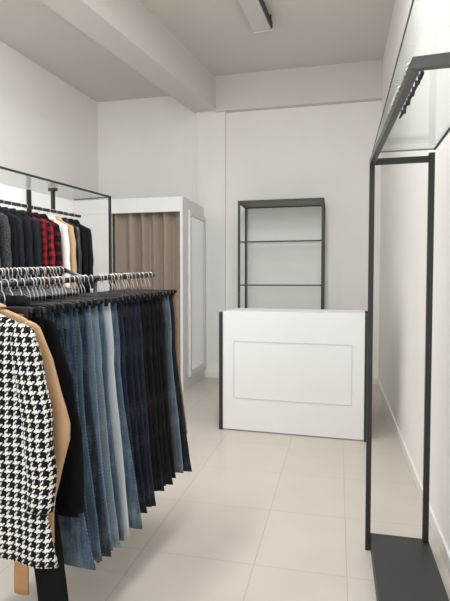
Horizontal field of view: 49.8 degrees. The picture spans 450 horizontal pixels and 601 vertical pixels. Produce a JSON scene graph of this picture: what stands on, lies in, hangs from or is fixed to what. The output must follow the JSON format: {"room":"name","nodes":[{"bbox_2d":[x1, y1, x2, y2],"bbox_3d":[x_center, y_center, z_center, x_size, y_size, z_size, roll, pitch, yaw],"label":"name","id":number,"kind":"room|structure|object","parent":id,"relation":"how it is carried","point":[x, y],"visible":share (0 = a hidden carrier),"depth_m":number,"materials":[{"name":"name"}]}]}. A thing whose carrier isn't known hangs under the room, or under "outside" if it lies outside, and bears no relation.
{"room":"clothing store","nodes":[
{"label":"clothing store","id":0,"kind":"room"},
{"bbox_2d":[0,184,73,219],"bbox_3d":[-2.497,0.173,3.028,0.080,2.272,4.600,1,2,22],"label":"wall partition","id":1,"kind":"structure","parent":0,"point":[7,193],"depth_m":4.60,"materials":[{"name":"white paint"}]},
{"bbox_2d":[0,41,98,200],"bbox_3d":[-3.446,-0.885,3.218,0.150,4.370,9.213,1,2,18],"label":"wall","id":2,"kind":"structure","parent":0,"point":[49,127],"depth_m":6.32,"materials":[{"name":"white paint"}]},
{"bbox_2d":[0,0,170,101],"bbox_3d":[-2.603,-2.970,2.938,1.577,0.180,9.330,1,2,18],"label":"ceiling","id":3,"kind":"structure","parent":0,"point":[31,28],"depth_m":5.89,"materials":[{"name":"paint"}]},
{"bbox_2d":[40,0,215,113],"bbox_3d":[-2.031,-2.815,2.811,0.336,0.480,9.347,1,2,22],"label":"ceiling beam","id":4,"kind":"structure","parent":0,"point":[127,29],"depth_m":5.32,"materials":[{"name":"paint"}]},
{"bbox_2d":[134,300,155,505],"bbox_3d":[-0.587,0.509,2.499,0.529,1.026,0.036,1,2,22],"label":"jeans","id":5,"kind":"object","parent":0,"point":[136,304],"visible":0.11,"depth_m":2.42,"materials":[{"name":"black fabric"}]},
{"bbox_2d":[143,298,164,490],"bbox_3d":[-0.555,0.482,2.578,0.519,0.999,0.036,1,2,22],"label":"jeans","id":6,"kind":"object","parent":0,"point":[149,359],"visible":0.18,"depth_m":2.50,"materials":[{"name":"black fabric"}]},
{"bbox_2d":[153,297,172,484],"bbox_3d":[-0.521,0.477,2.659,0.529,0.999,0.036,1,2,22],"label":"jeans","id":7,"kind":"object","parent":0,"point":[167,466],"visible":0.09,"depth_m":2.58,"materials":[{"name":"black fabric"}]},
{"bbox_2d":[162,296,178,472],"bbox_3d":[-0.487,0.457,2.741,0.509,0.969,0.036,1,2,22],"label":"jeans","id":8,"kind":"object","parent":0,"point":[176,465],"visible":0.11,"depth_m":2.66,"materials":[{"name":"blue fabric"}]},
{"bbox_2d":[197,111,225,371],"bbox_3d":[-0.200,-0.802,7.146,0.420,3.890,0.060,1,2,13],"label":"column","id":9,"kind":"structure","parent":0,"point":[211,125],"depth_m":7.09,"materials":[{"name":"white paint"}]},
{"bbox_2d":[204,372,218,377],"bbox_3d":[-0.194,1.100,7.182,0.390,0.085,0.014,1,2,13],"label":"baseboard","id":10,"kind":"structure","parent":9,"relation":"attached to","point":[206,374],"depth_m":7.17,"materials":[{"name":"white"}]},
{"bbox_2d":[0,377,449,600],"bbox_3d":[-1.329,1.368,2.815,5.349,0.100,9.570,1,2,13],"label":"floor","id":11,"kind":"structure","parent":0,"point":[257,515],"depth_m":2.89,"materials":[{"name":"beige tile"}]},
{"bbox_2d":[0,166,111,290],"bbox_3d":[-2.163,0.160,3.112,0.466,2.290,4.208,1,2,22],"label":"clothes rack","id":12,"kind":"object","parent":11,"relation":"on","point":[52,190],"visible":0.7,"depth_m":4.48,"materials":[{"name":"black metal"}]},
{"label":"hanger","id":13,"kind":"object","parent":12,"relation":"hanging from","visible":0},
{"bbox_2d":[0,212,11,289],"bbox_3d":[-1.845,-0.365,3.771,0.476,0.752,0.064,1,2,21],"label":"jacket","id":14,"kind":"object","parent":13,"relation":"hanging from","point":[5,232],"visible":0.75,"depth_m":3.68,"materials":[{"name":"grey fabric"}]},
{"bbox_3d":[-1.630,-0.742,4.286,0.234,0.174,0.020,1,2,21],"label":"hanger","id":15,"kind":"object","parent":12,"relation":"hanging from","visible":0},
{"bbox_2d":[39,214,62,285],"bbox_3d":[-1.631,-0.383,4.298,0.460,0.759,0.063,1,2,21],"label":"overshirt","id":16,"kind":"object","parent":15,"relation":"hanging from","point":[57,234],"visible":0.22,"depth_m":4.21,"materials":[{"name":"red fabric"}]},
{"bbox_3d":[-1.666,-0.739,4.198,0.248,0.174,0.020,1,2,23],"label":"hanger","id":17,"kind":"object","parent":12,"relation":"hanging from","visible":0},
{"bbox_2d":[32,212,55,286],"bbox_3d":[-1.667,-0.356,4.212,0.479,0.806,0.064,1,2,23],"label":"overshirt","id":18,"kind":"object","parent":17,"relation":"hanging from","point":[49,228],"visible":0.2,"depth_m":4.11,"materials":[{"name":"red fabric"}]},
{"bbox_3d":[-1.694,-0.736,4.129,0.238,0.174,0.020,1,2,23],"label":"hanger","id":19,"kind":"object","parent":12,"relation":"hanging from","visible":0},
{"bbox_2d":[26,211,47,286],"bbox_3d":[-1.694,-0.374,4.141,0.465,0.765,0.065,1,2,23],"label":"overshirt","id":20,"kind":"object","parent":19,"relation":"hanging from","point":[44,242],"visible":0.21,"depth_m":4.05,"materials":[{"name":"red fabric"}]},
{"label":"hanger","id":21,"kind":"object","parent":12,"relation":"hanging from","visible":0},
{"bbox_2d":[55,216,76,288],"bbox_3d":[-1.560,-0.417,4.471,0.475,0.705,0.061,1,2,23],"label":"coat","id":22,"kind":"object","parent":21,"relation":"hanging from","point":[72,240],"visible":0.2,"depth_m":4.37,"materials":[{"name":"beige fabric"}]},
{"bbox_3d":[-1.592,-0.746,4.379,0.242,0.174,0.020,1,2,22],"label":"hanger","id":23,"kind":"object","parent":12,"relation":"hanging from","visible":0},
{"bbox_2d":[47,215,70,287],"bbox_3d":[-1.592,-0.420,4.391,0.471,0.693,0.061,1,2,22],"label":"coat","id":24,"kind":"object","parent":23,"relation":"hanging from","point":[65,244],"visible":0.31,"depth_m":4.30,"materials":[{"name":"white fabric"}]},
{"bbox_3d":[-1.722,-0.733,4.059,0.238,0.174,0.020,1,2,21],"label":"hanger","id":25,"kind":"object","parent":12,"relation":"hanging from","visible":0},
{"bbox_2d":[17,210,41,287],"bbox_3d":[-1.721,-0.406,4.072,0.464,0.696,0.061,1,2,21],"label":"coat","id":26,"kind":"object","parent":25,"relation":"hanging from","point":[37,247],"visible":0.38,"depth_m":3.98,"materials":[{"name":"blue fabric"}]},
{"label":"hanger","id":27,"kind":"object","parent":12,"relation":"hanging from","visible":0},
{"bbox_2d":[8,208,33,287],"bbox_3d":[-1.760,-0.400,3.979,0.480,0.700,0.061,1,2,22],"label":"coat","id":28,"kind":"object","parent":27,"relation":"hanging from","point":[28,236],"visible":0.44,"depth_m":3.89,"materials":[{"name":"black fabric"}]},
{"bbox_3d":[-1.790,-0.727,3.892,0.235,0.174,0.020,1,2,23],"label":"hanger","id":29,"kind":"object","parent":12,"relation":"hanging from","visible":0},
{"bbox_2d":[2,207,24,288],"bbox_3d":[-1.790,-0.361,3.906,0.460,0.771,0.060,1,2,23],"label":"coat","id":30,"kind":"object","parent":29,"relation":"hanging from","point":[18,220],"visible":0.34,"depth_m":3.81,"materials":[{"name":"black fabric"}]},
{"label":"hanger","id":31,"kind":"object","parent":12,"relation":"hanging from","visible":0},
{"bbox_2d":[0,206,18,288],"bbox_3d":[-1.816,-0.342,3.843,0.471,0.805,0.060,1,2,22],"label":"coat","id":32,"kind":"object","parent":31,"relation":"hanging from","point":[14,234],"visible":0.41,"depth_m":3.75,"materials":[{"name":"black fabric"}]},
{"bbox_2d":[0,268,154,562],"bbox_3d":[-0.921,0.597,2.142,0.374,1.492,1.777,1,2,22],"label":"rail","id":33,"kind":"object","parent":11,"relation":"on","point":[13,283],"visible":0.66,"depth_m":2.20,"materials":[{"name":"black metal"}]},
{"bbox_2d":[0,268,31,300],"bbox_3d":[-0.905,-0.070,2.053,0.216,0.140,0.020,1,2,22],"label":"hanger","id":34,"kind":"object","parent":33,"relation":"hanging from","point":[23,294],"visible":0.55,"depth_m":2.03,"materials":[{"name":"silver metal"}]},
{"bbox_2d":[0,281,33,317],"bbox_3d":[-0.855,-0.009,1.821,0.340,0.141,0.020,1,2,22],"label":"hanger","id":35,"kind":"object","parent":33,"relation":"hanging from","point":[27,312],"visible":0.94,"depth_m":1.77,"materials":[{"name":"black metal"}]},
{"bbox_2d":[0,267,35,299],"bbox_3d":[-0.897,-0.071,2.073,0.216,0.140,0.020,1,2,23],"label":"hanger","id":36,"kind":"object","parent":33,"relation":"hanging from","point":[15,289],"visible":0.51,"depth_m":2.06,"materials":[{"name":"silver metal"}]},
{"bbox_2d":[1,279,45,316],"bbox_3d":[-0.841,-0.012,1.854,0.390,0.141,0.020,1,2,22],"label":"hanger","id":37,"kind":"object","parent":33,"relation":"hanging from","point":[40,309],"visible":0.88,"depth_m":1.79,"materials":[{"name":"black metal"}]},
{"bbox_2d":[16,267,37,299],"bbox_3d":[-0.889,-0.073,2.093,0.216,0.140,0.020,1,2,23],"label":"hanger","id":38,"kind":"object","parent":33,"relation":"hanging from","point":[32,294],"visible":0.39,"depth_m":2.08,"materials":[{"name":"silver metal"}]},
{"bbox_2d":[19,267,42,298],"bbox_3d":[-0.881,-0.075,2.113,0.216,0.140,0.020,1,2,21],"label":"hanger","id":39,"kind":"object","parent":33,"relation":"hanging from","point":[21,267],"visible":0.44,"depth_m":2.10,"materials":[{"name":"silver metal"}]},
{"bbox_2d":[24,267,46,298],"bbox_3d":[-0.873,-0.077,2.132,0.216,0.140,0.020,1,2,21],"label":"hanger","id":40,"kind":"object","parent":33,"relation":"hanging from","point":[39,293],"visible":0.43,"depth_m":2.12,"materials":[{"name":"silver metal"}]},
{"bbox_2d":[20,278,55,314],"bbox_3d":[-0.808,-0.019,1.935,0.328,0.141,0.020,1,2,22],"label":"hanger","id":41,"kind":"object","parent":33,"relation":"hanging from","point":[50,308],"visible":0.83,"depth_m":1.88,"materials":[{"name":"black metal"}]},
{"bbox_2d":[27,267,49,298],"bbox_3d":[-0.865,-0.078,2.152,0.216,0.140,0.020,1,2,23],"label":"hanger","id":42,"kind":"object","parent":33,"relation":"hanging from","point":[48,296],"visible":0.38,"depth_m":2.14,"materials":[{"name":"silver metal"}]},
{"bbox_2d":[30,267,53,297],"bbox_3d":[-0.857,-0.080,2.172,0.216,0.140,0.020,1,3,23],"label":"hanger","id":43,"kind":"object","parent":33,"relation":"hanging from","point":[47,293],"visible":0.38,"depth_m":2.15,"materials":[{"name":"silver metal"}]},
{"bbox_2d":[27,278,63,312],"bbox_3d":[-0.792,-0.022,1.974,0.336,0.141,0.020,1,2,22],"label":"hanger","id":44,"kind":"object","parent":33,"relation":"hanging from","point":[59,306],"visible":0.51,"depth_m":1.92,"materials":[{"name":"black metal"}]},
{"bbox_2d":[54,309,65,356],"bbox_3d":[-0.791,0.541,1.995,0.491,1.016,0.037,1,2,22],"label":"jeans","id":45,"kind":"object","parent":44,"relation":"hanging from","point":[57,316],"visible":0.09,"depth_m":1.92,"materials":[{"name":"blue fabric"}]},
{"bbox_2d":[35,267,55,297],"bbox_3d":[-0.849,-0.082,2.192,0.216,0.140,0.020,1,2,21],"label":"hanger","id":46,"kind":"object","parent":33,"relation":"hanging from","point":[37,287],"visible":0.35,"depth_m":2.17,"materials":[{"name":"silver metal"}]},
{"bbox_2d":[37,267,60,296],"bbox_3d":[-0.841,-0.084,2.212,0.216,0.140,0.020,1,2,21],"label":"hanger","id":47,"kind":"object","parent":33,"relation":"hanging from","point":[38,267],"visible":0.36,"depth_m":2.20,"materials":[{"name":"silver metal"}]},
{"bbox_2d":[29,277,74,311],"bbox_3d":[-0.776,-0.026,2.014,0.372,0.141,0.020,1,2,23],"label":"hanger","id":48,"kind":"object","parent":33,"relation":"hanging from","point":[69,305],"visible":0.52,"depth_m":1.95,"materials":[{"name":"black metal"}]},
{"bbox_2d":[62,309,91,548],"bbox_3d":[-0.775,0.549,2.035,0.532,1.036,0.036,1,2,23],"label":"jeans","id":49,"kind":"object","parent":48,"relation":"hanging from","point":[67,317],"visible":0.11,"depth_m":1.95,"materials":[{"name":"fabric"}]},
{"bbox_2d":[39,277,66,308],"bbox_3d":[-0.768,-0.028,2.034,0.260,0.141,0.020,1,2,22],"label":"hanger","id":50,"kind":"object","parent":33,"relation":"hanging from","point":[40,277],"visible":0.27,"depth_m":2.02,"materials":[{"name":"silver metal"}]},
{"bbox_2d":[29,277,79,310],"bbox_3d":[-0.760,-0.029,2.054,0.352,0.141,0.020,1,2,22],"label":"hanger","id":51,"kind":"object","parent":33,"relation":"hanging from","point":[77,304],"visible":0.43,"depth_m":2.01,"materials":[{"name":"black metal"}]},
{"bbox_2d":[73,309,101,560],"bbox_3d":[-0.761,0.551,2.077,0.553,1.036,0.036,1,2,22],"label":"jeans","id":52,"kind":"object","parent":51,"relation":"hanging from","point":[89,489],"visible":0.09,"depth_m":2.00,"materials":[{"name":"blue fabric"}]},
{"bbox_2d":[28,277,86,309],"bbox_3d":[-0.744,-0.033,2.094,0.356,0.141,0.020,1,2,22],"label":"hanger","id":53,"kind":"object","parent":33,"relation":"hanging from","point":[82,303],"visible":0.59,"depth_m":2.05,"materials":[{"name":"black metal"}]},
{"bbox_2d":[39,276,78,300],"bbox_3d":[-0.736,-0.035,2.113,0.260,0.141,0.020,1,2,22],"label":"hanger","id":54,"kind":"object","parent":33,"relation":"hanging from","point":[55,276],"visible":0.23,"depth_m":2.11,"materials":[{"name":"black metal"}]},
{"bbox_2d":[35,276,92,308],"bbox_3d":[-0.728,-0.036,2.133,0.348,0.141,0.020,1,2,22],"label":"hanger","id":55,"kind":"object","parent":33,"relation":"hanging from","point":[89,302],"visible":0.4,"depth_m":2.08,"materials":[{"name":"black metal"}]},
{"bbox_2d":[85,306,112,550],"bbox_3d":[-0.726,0.542,2.156,0.542,1.046,0.036,1,2,22],"label":"jeans","id":56,"kind":"object","parent":55,"relation":"hanging from","point":[91,350],"visible":0.11,"depth_m":2.08,"materials":[{"name":"blue fabric"}]},
{"bbox_2d":[44,312,95,569],"bbox_3d":[-0.809,0.532,1.959,0.688,0.979,0.037,1,2,22],"label":"jeans","id":57,"kind":"object","parent":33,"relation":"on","point":[77,551],"visible":0.06,"depth_m":1.87,"materials":[{"name":"blue fabric"}]},
{"bbox_2d":[43,276,104,306],"bbox_3d":[-0.695,-0.043,2.213,0.344,0.141,0.020,1,2,22],"label":"hanger","id":58,"kind":"object","parent":33,"relation":"hanging from","point":[102,301],"visible":0.44,"depth_m":2.20,"materials":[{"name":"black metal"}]},
{"bbox_2d":[97,305,124,540],"bbox_3d":[-0.696,0.539,2.237,0.543,1.046,0.036,1,2,22],"label":"jeans","id":59,"kind":"object","parent":58,"relation":"hanging from","point":[99,309],"visible":0.1,"depth_m":2.16,"materials":[{"name":"blue fabric"}]},
{"bbox_2d":[63,276,99,307],"bbox_3d":[-0.711,-0.040,2.173,0.352,0.141,0.020,1,2,22],"label":"hanger","id":60,"kind":"object","parent":33,"relation":"hanging from","point":[96,302],"visible":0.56,"depth_m":2.12,"materials":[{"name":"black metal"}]},
{"bbox_2d":[90,306,120,547],"bbox_3d":[-0.709,0.547,2.197,0.551,1.051,0.036,1,2,22],"label":"jeans","id":61,"kind":"object","parent":60,"relation":"hanging from","point":[94,314],"visible":0.17,"depth_m":2.12,"materials":[{"name":"blue fabric"}]},
{"bbox_2d":[53,275,111,305],"bbox_3d":[-0.679,-0.047,2.252,0.368,0.141,0.020,1,2,23],"label":"hanger","id":62,"kind":"object","parent":33,"relation":"hanging from","point":[107,300],"visible":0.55,"depth_m":2.19,"materials":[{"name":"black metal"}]},
{"bbox_2d":[69,275,102,297],"bbox_3d":[-0.671,-0.049,2.273,0.260,0.141,0.020,1,2,22],"label":"hanger","id":63,"kind":"object","parent":33,"relation":"hanging from","point":[80,275],"visible":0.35,"depth_m":2.26,"materials":[{"name":"silver metal"}]},
{"bbox_2d":[63,275,123,304],"bbox_3d":[-0.645,-0.054,2.335,0.364,0.141,0.021,1,2,22],"label":"hanger","id":64,"kind":"object","parent":33,"relation":"hanging from","point":[121,299],"visible":0.42,"depth_m":2.31,"materials":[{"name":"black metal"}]},
{"bbox_2d":[78,307,110,556],"bbox_3d":[-0.745,0.547,2.117,0.576,1.046,0.037,1,2,22],"label":"jeans","id":65,"kind":"object","parent":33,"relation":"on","point":[91,432],"visible":0.16,"depth_m":2.03,"materials":[{"name":"blue fabric"}]},
{"bbox_2d":[82,275,118,305],"bbox_3d":[-0.662,-0.050,2.294,0.368,0.141,0.020,1,2,22],"label":"hanger","id":66,"kind":"object","parent":33,"relation":"hanging from","point":[114,299],"visible":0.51,"depth_m":2.23,"materials":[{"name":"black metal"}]},
{"bbox_2d":[110,303,142,528],"bbox_3d":[-0.663,0.527,2.317,0.611,1.036,0.036,1,2,22],"label":"jeans","id":67,"kind":"object","parent":66,"relation":"hanging from","point":[134,514],"visible":0.18,"depth_m":2.23,"materials":[{"name":"blue fabric"}]},
{"bbox_2d":[73,274,129,302],"bbox_3d":[-0.621,-0.059,2.395,0.356,0.141,0.020,1,2,23],"label":"hanger","id":68,"kind":"object","parent":33,"relation":"hanging from","point":[126,297],"visible":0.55,"depth_m":2.37,"materials":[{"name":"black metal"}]},
{"bbox_2d":[122,300,146,512],"bbox_3d":[-0.620,0.508,2.416,0.531,1.026,0.036,1,2,23],"label":"jeans","id":69,"kind":"object","parent":68,"relation":"hanging from","point":[125,308],"visible":0.12,"depth_m":2.33,"materials":[{"name":"blue fabric"}]},
{"bbox_2d":[79,274,135,302],"bbox_3d":[-0.605,-0.063,2.435,0.364,0.141,0.020,1,2,22],"label":"hanger","id":70,"kind":"object","parent":33,"relation":"hanging from","point":[132,297],"visible":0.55,"depth_m":2.37,"materials":[{"name":"silver metal"}]},
{"bbox_2d":[128,300,151,506],"bbox_3d":[-0.605,0.503,2.458,0.529,1.016,0.037,1,2,22],"label":"jeans","id":71,"kind":"object","parent":70,"relation":"hanging from","point":[140,422],"visible":0.06,"depth_m":2.38,"materials":[{"name":"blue fabric"}]},
{"bbox_2d":[82,274,140,301],"bbox_3d":[-0.588,-0.066,2.476,0.368,0.141,0.020,1,2,22],"label":"hanger","id":72,"kind":"object","parent":33,"relation":"hanging from","point":[138,296],"visible":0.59,"depth_m":2.44,"materials":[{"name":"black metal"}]},
{"bbox_2d":[87,273,144,300],"bbox_3d":[-0.571,-0.070,2.517,0.356,0.141,0.020,1,2,23],"label":"hanger","id":73,"kind":"object","parent":33,"relation":"hanging from","point":[142,295],"visible":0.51,"depth_m":2.51,"materials":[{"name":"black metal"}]},
{"bbox_2d":[139,298,157,490],"bbox_3d":[-0.573,0.476,2.539,0.501,0.979,0.036,1,2,23],"label":"jeans","id":74,"kind":"object","parent":73,"relation":"hanging from","point":[151,436],"visible":0.08,"depth_m":2.46,"materials":[{"name":"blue fabric"}]},
{"bbox_2d":[102,303,129,535],"bbox_3d":[-0.679,0.533,2.278,0.549,1.051,0.037,1,2,23],"label":"jeans","id":75,"kind":"object","parent":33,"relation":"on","point":[115,421],"visible":0.13,"depth_m":2.19,"materials":[{"name":"fabric"}]},
{"bbox_2d":[97,273,154,299],"bbox_3d":[-0.538,-0.077,2.598,0.368,0.141,0.020,1,2,22],"label":"hanger","id":76,"kind":"object","parent":33,"relation":"hanging from","point":[152,294],"visible":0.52,"depth_m":2.59,"materials":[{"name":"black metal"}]},
{"bbox_2d":[149,298,165,485],"bbox_3d":[-0.537,0.477,2.622,0.497,0.984,0.036,1,2,22],"label":"jeans","id":77,"kind":"object","parent":76,"relation":"hanging from","point":[154,354],"visible":0.12,"depth_m":2.54,"materials":[{"name":"black fabric"}]},
{"bbox_2d":[116,303,135,477],"bbox_3d":[-0.646,0.520,2.361,0.529,1.026,0.037,1,2,22],"label":"jeans","id":78,"kind":"object","parent":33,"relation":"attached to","point":[119,307],"visible":0.07,"depth_m":2.28,"materials":[{"name":"blue fabric"}]},
{"bbox_2d":[115,273,137,293],"bbox_3d":[-0.563,-0.072,2.537,0.260,0.141,0.020,1,2,22],"label":"hanger","id":79,"kind":"object","parent":33,"relation":"hanging from","point":[116,273],"visible":0.34,"depth_m":2.52,"materials":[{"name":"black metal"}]},
{"bbox_2d":[118,273,150,299],"bbox_3d":[-0.555,-0.073,2.557,0.368,0.141,0.020,1,2,22],"label":"hanger","id":80,"kind":"object","parent":33,"relation":"hanging from","point":[147,295],"visible":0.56,"depth_m":2.49,"materials":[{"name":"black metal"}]},
{"bbox_2d":[108,272,163,297],"bbox_3d":[-0.505,-0.084,2.679,0.372,0.141,0.020,1,2,22],"label":"hanger","id":81,"kind":"object","parent":33,"relation":"hanging from","point":[159,292],"visible":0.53,"depth_m":2.66,"materials":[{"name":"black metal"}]},
{"bbox_2d":[156,295,175,477],"bbox_3d":[-0.504,0.465,2.699,0.510,0.989,0.036,1,2,22],"label":"jeans","id":82,"kind":"object","parent":81,"relation":"hanging from","point":[159,305],"visible":0.12,"depth_m":2.62,"materials":[{"name":"black fabric"}]},
{"bbox_2d":[116,272,170,296],"bbox_3d":[-0.472,-0.091,2.760,0.364,0.141,0.020,1,2,22],"label":"hanger","id":83,"kind":"object","parent":33,"relation":"hanging from","point":[168,292],"visible":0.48,"depth_m":2.74,"materials":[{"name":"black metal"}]},
{"bbox_2d":[122,272,173,296],"bbox_3d":[-0.455,-0.095,2.802,0.356,0.141,0.020,1,2,22],"label":"hanger","id":84,"kind":"object","parent":33,"relation":"hanging from","point":[172,291],"visible":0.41,"depth_m":2.76,"materials":[{"name":"silver metal"}]},
{"bbox_2d":[169,294,191,471],"bbox_3d":[-0.457,0.462,2.824,0.580,1.004,0.036,1,2,22],"label":"trousers","id":85,"kind":"object","parent":84,"relation":"hanging from","point":[184,443],"visible":0.12,"depth_m":2.74,"materials":[{"name":"black fabric"}]},
{"bbox_2d":[127,272,176,295],"bbox_3d":[-0.440,-0.098,2.839,0.354,0.141,0.020,1,2,22],"label":"hanger","id":86,"kind":"object","parent":33,"relation":"hanging from","point":[175,291],"visible":0.41,"depth_m":2.84,"materials":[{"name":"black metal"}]},
{"bbox_2d":[172,294,186,433],"bbox_3d":[-0.439,0.362,2.856,0.479,0.804,0.037,1,2,22],"label":"trousers","id":87,"kind":"object","parent":86,"relation":"hanging from","point":[173,297],"visible":0.09,"depth_m":2.78,"materials":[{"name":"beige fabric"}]},
{"bbox_2d":[165,296,183,472],"bbox_3d":[-0.474,0.464,2.783,0.526,0.989,0.037,1,2,23],"label":"jeans","id":88,"kind":"object","parent":33,"relation":"hanging from","point":[173,391],"visible":0.16,"depth_m":2.70,"materials":[{"name":"blue fabric"}]},
{"label":"hanger","id":89,"kind":"object","parent":33,"relation":"hanging from","visible":0},
{"bbox_2d":[0,295,84,516],"bbox_3d":[-0.826,0.393,1.909,0.661,0.826,0.046,1,2,22],"label":"coat","id":90,"kind":"object","parent":89,"relation":"hanging from","point":[70,497],"visible":0.36,"depth_m":1.80,"materials":[{"name":"black fabric"}]},
{"bbox_2d":[14,312,68,600],"bbox_3d":[-0.841,0.596,1.876,0.571,1.104,0.033,1,2,22],"label":"trousers","id":91,"kind":"object","parent":90,"relation":"hanging from","point":[51,584],"visible":0.21,"depth_m":1.80,"materials":[{"name":"black fabric"}]},
{"label":"hanger","id":92,"kind":"object","parent":33,"relation":"hanging from","visible":0},
{"bbox_2d":[0,303,69,542],"bbox_3d":[-0.837,0.430,1.788,0.660,0.843,0.052,1,2,22],"label":"coat","id":93,"kind":"object","parent":92,"relation":"hanging from","point":[61,422],"visible":0.27,"depth_m":1.67,"materials":[{"name":"beige fabric"}]},
{"bbox_2d":[14,313,28,595],"bbox_3d":[-0.881,0.573,1.855,0.364,1.054,0.032,1,2,22],"label":"trousers","id":94,"kind":"object","parent":93,"relation":"hanging from","point":[21,572],"visible":0.09,"depth_m":1.81,"materials":[{"name":"fabric"}]},
{"label":"hanger","id":95,"kind":"object","parent":33,"relation":"hanging from","visible":0},
{"bbox_2d":[0,314,58,568],"bbox_3d":[-0.896,0.449,1.737,0.730,0.875,0.084,1,2,22],"label":"coat","id":96,"kind":"object","parent":95,"relation":"hanging from","point":[28,467],"visible":1,"depth_m":1.62,"materials":[{"name":"fabric"}]},
{"bbox_2d":[73,196,203,391],"bbox_3d":[-1.261,-0.100,6.902,1.735,2.505,1.069,1,2,13],"label":"fitting room","id":97,"kind":"object","parent":11,"relation":"on","point":[94,213],"visible":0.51,"depth_m":6.37,"materials":[{"name":"white laminate"}]},
{"bbox_2d":[112,212,180,373],"bbox_3d":[-1.040,-0.038,6.441,1.020,2.360,0.122,1,2,13],"label":"curtain","id":98,"kind":"object","parent":97,"relation":"hanging from","point":[142,242],"visible":0.34,"depth_m":6.40,"materials":[{"name":"beige fabric"}]},
{"bbox_2d":[188,210,205,376],"bbox_3d":[-0.382,-0.102,6.774,0.035,2.200,0.780,1,2,13],"label":"wall mirror","id":99,"kind":"object","parent":97,"relation":"attached to","point":[196,222],"visible":1,"depth_m":6.72,"materials":[{"name":"white mirror"}]},
{"bbox_2d":[192,217,203,369],"bbox_3d":[-0.390,-0.102,6.776,0.020,2.080,0.660,1,2,13],"label":"mirror glass","id":100,"kind":"object","parent":99,"relation":"attached to","point":[197,222],"depth_m":6.78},
{"bbox_2d":[238,198,324,308],"bbox_3d":[0.782,-0.087,6.658,1.130,2.500,0.540,1,2,13],"label":"shelf unit","id":101,"kind":"object","parent":11,"relation":"on","point":[299,202],"visible":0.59,"depth_m":6.50,"materials":[{"name":"black metal"}]},
{"bbox_2d":[219,308,367,441],"bbox_3d":[0.681,0.669,4.737,1.380,1.142,0.556,1,2,16],"label":"counter","id":102,"kind":"object","parent":11,"relation":"on","point":[287,371],"depth_m":4.47,"materials":[{"name":"white laminate"}]},
{"bbox_2d":[226,308,364,313],"bbox_3d":[0.685,0.110,4.728,1.306,0.024,0.529,1,2,16],"label":"countertop","id":103,"kind":"structure","parent":102,"relation":"on","point":[236,309],"depth_m":4.74,"materials":[{"name":"white laminate"}]},
{"bbox_2d":[365,0,449,600],"bbox_3d":[0.721,0.311,1.720,0.324,2.100,1.695,1,2,13],"label":"stand","id":104,"kind":"object","parent":11,"relation":"on","point":[404,568],"visible":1,"depth_m":2.44,"materials":[{"name":"black metal"}]},
{"bbox_2d":[402,68,420,84],"bbox_3d":[0.558,-0.669,1.449,0.055,0.056,0.015,1,2,13],"label":"hook","id":105,"kind":"object","parent":104,"relation":"hanging from","point":[419,80],"visible":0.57,"depth_m":1.44,"materials":[{"name":"silver metal"}]},
{"bbox_2d":[404,63,423,79],"bbox_3d":[0.552,-0.668,1.413,0.055,0.056,0.015,1,2,13],"label":"hook","id":106,"kind":"object","parent":104,"relation":"hanging from","point":[421,72],"visible":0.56,"depth_m":1.41,"materials":[{"name":"silver metal"}]},
{"bbox_2d":[98,96,381,377],"bbox_3d":[0.020,-1.044,7.192,4.348,4.370,0.150,1,2,13],"label":"wall","id":107,"kind":"structure","parent":0,"point":[147,147],"depth_m":6.93,"materials":[{"name":"white paint"}]},
{"bbox_2d":[139,0,394,75],"bbox_3d":[-1.329,-3.098,2.636,5.349,0.100,9.570,1,2,13],"label":"ceiling","id":108,"kind":"structure","parent":0,"point":[305,33],"depth_m":5.74,"materials":[{"name":"paint"}]},
{"bbox_2d":[237,0,272,33],"bbox_3d":[0.156,-3.080,4.651,0.247,0.091,1.920,1,2,18],"label":"ceiling lamp","id":109,"kind":"object","parent":108,"relation":"attached to","point":[256,13],"visible":1,"depth_m":5.22,"materials":[{"name":"white plastic"}]},
{"bbox_2d":[215,60,382,112],"bbox_3d":[0.987,-2.964,6.762,2.305,0.500,0.100,1,2,13],"label":"beam","id":110,"kind":"structure","parent":0,"point":[354,82],"depth_m":6.70,"materials":[{"name":"paint"}]},
{"bbox_2d":[378,0,449,550],"bbox_3d":[1.171,-0.845,2.221,0.150,4.370,9.320,1,2,13],"label":"wall","id":111,"kind":"structure","parent":0,"point":[404,187],"depth_m":3.53,"materials":[{"name":"white paint"}]},
{"bbox_2d":[377,378,449,574],"bbox_3d":[1.074,1.298,2.253,0.014,0.085,9.170,1,2,13],"label":"baseboard","id":112,"kind":"structure","parent":111,"relation":"attached to","point":[445,552],"depth_m":3.27,"materials":[{"name":"white wood"}]},
{"label":"hanger","id":113,"kind":"object","parent":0,"visible":0},
{"bbox_2d":[74,219,93,292],"bbox_3d":[-1.469,-0.406,4.697,0.469,0.746,0.065,1,2,22],"label":"jacket","id":114,"kind":"object","parent":113,"relation":"hanging from","point":[88,231],"visible":0.09,"depth_m":4.60,"materials":[{"name":"black fabric"}]},
{"label":"hanger","id":115,"kind":"object","parent":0,"visible":0},
{"bbox_2d":[68,219,88,293],"bbox_3d":[-1.498,-0.374,4.624,0.477,0.804,0.065,1,2,21],"label":"jacket","id":116,"kind":"object","parent":115,"relation":"hanging from","point":[84,243],"visible":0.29,"depth_m":4.53,"materials":[{"name":"black fabric"}]},
{"bbox_3d":[-1.528,-0.752,4.536,0.234,0.174,0.020,1,2,22],"label":"hanger","id":117,"kind":"object","parent":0,"visible":0},
{"bbox_2d":[62,217,81,291],"bbox_3d":[-1.529,-0.384,4.549,0.458,0.777,0.065,1,2,22],"label":"jacket","id":118,"kind":"object","parent":117,"relation":"hanging from","point":[76,228],"visible":0.21,"depth_m":4.46,"materials":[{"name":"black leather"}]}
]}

